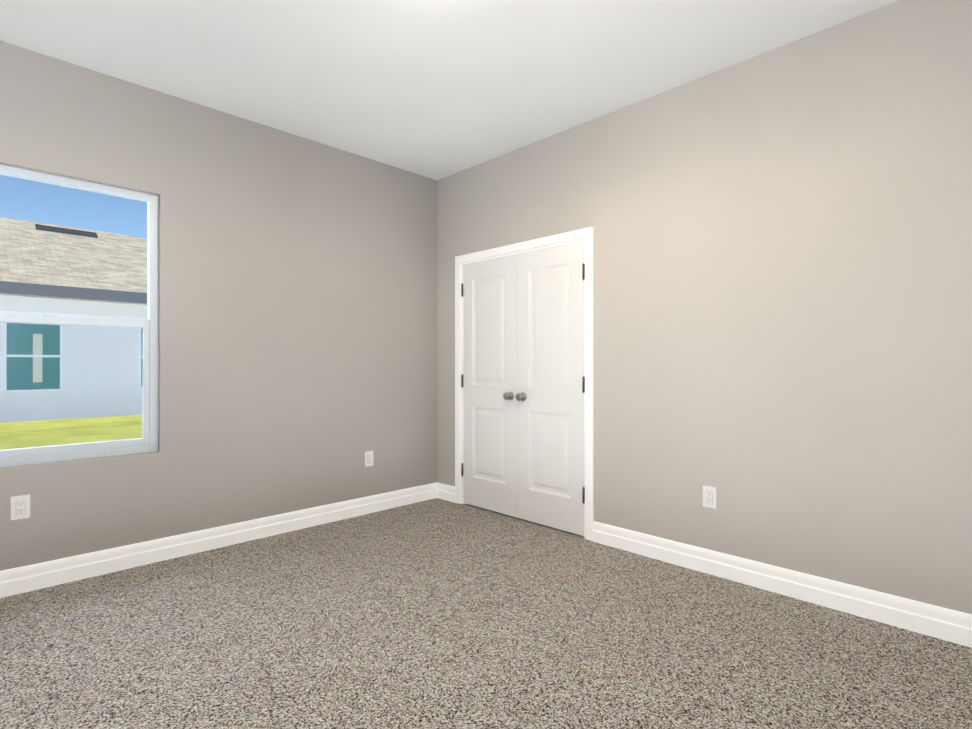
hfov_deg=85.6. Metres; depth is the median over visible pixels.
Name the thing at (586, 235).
door frame
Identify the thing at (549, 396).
closet door
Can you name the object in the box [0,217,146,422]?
house
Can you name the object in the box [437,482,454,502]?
baseboard
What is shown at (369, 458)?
electrical outlet
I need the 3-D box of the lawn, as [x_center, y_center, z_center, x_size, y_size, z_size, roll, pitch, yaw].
[-40.247,1.587,46.849,130.000,0.200,115.640,0,0,-45]
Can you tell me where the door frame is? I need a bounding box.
[455,227,593,540]
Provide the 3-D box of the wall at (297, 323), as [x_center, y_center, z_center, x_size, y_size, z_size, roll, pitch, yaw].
[-1.445,-0.231,3.776,4.600,2.820,0.150,0,0,-45]
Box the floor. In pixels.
[0,498,971,728]
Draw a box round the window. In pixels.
[0,164,157,466]
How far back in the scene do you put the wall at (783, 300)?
2.69 m
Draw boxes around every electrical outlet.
[11,494,29,519]
[365,451,373,466]
[703,485,716,508]
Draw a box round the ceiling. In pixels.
[0,0,897,179]
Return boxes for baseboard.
[0,482,436,597]
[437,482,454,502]
[592,521,971,647]
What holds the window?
in the wall at (297, 323)
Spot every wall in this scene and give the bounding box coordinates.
[0,41,436,570]
[437,0,971,614]
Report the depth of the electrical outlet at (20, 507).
2.71 m
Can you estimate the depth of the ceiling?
2.78 m
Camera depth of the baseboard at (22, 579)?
3.25 m
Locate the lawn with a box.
[0,415,141,449]
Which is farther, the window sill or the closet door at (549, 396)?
the closet door at (549, 396)
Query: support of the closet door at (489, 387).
in the wall at (783, 300)
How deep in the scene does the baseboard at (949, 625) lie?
2.62 m
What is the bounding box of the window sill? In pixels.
[0,451,158,468]
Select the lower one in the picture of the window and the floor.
the floor
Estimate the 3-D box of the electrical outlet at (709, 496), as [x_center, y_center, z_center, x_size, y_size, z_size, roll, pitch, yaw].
[1.261,0.748,2.961,0.008,0.120,0.076,0,0,-45]
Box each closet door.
[461,255,516,517]
[515,241,584,535]

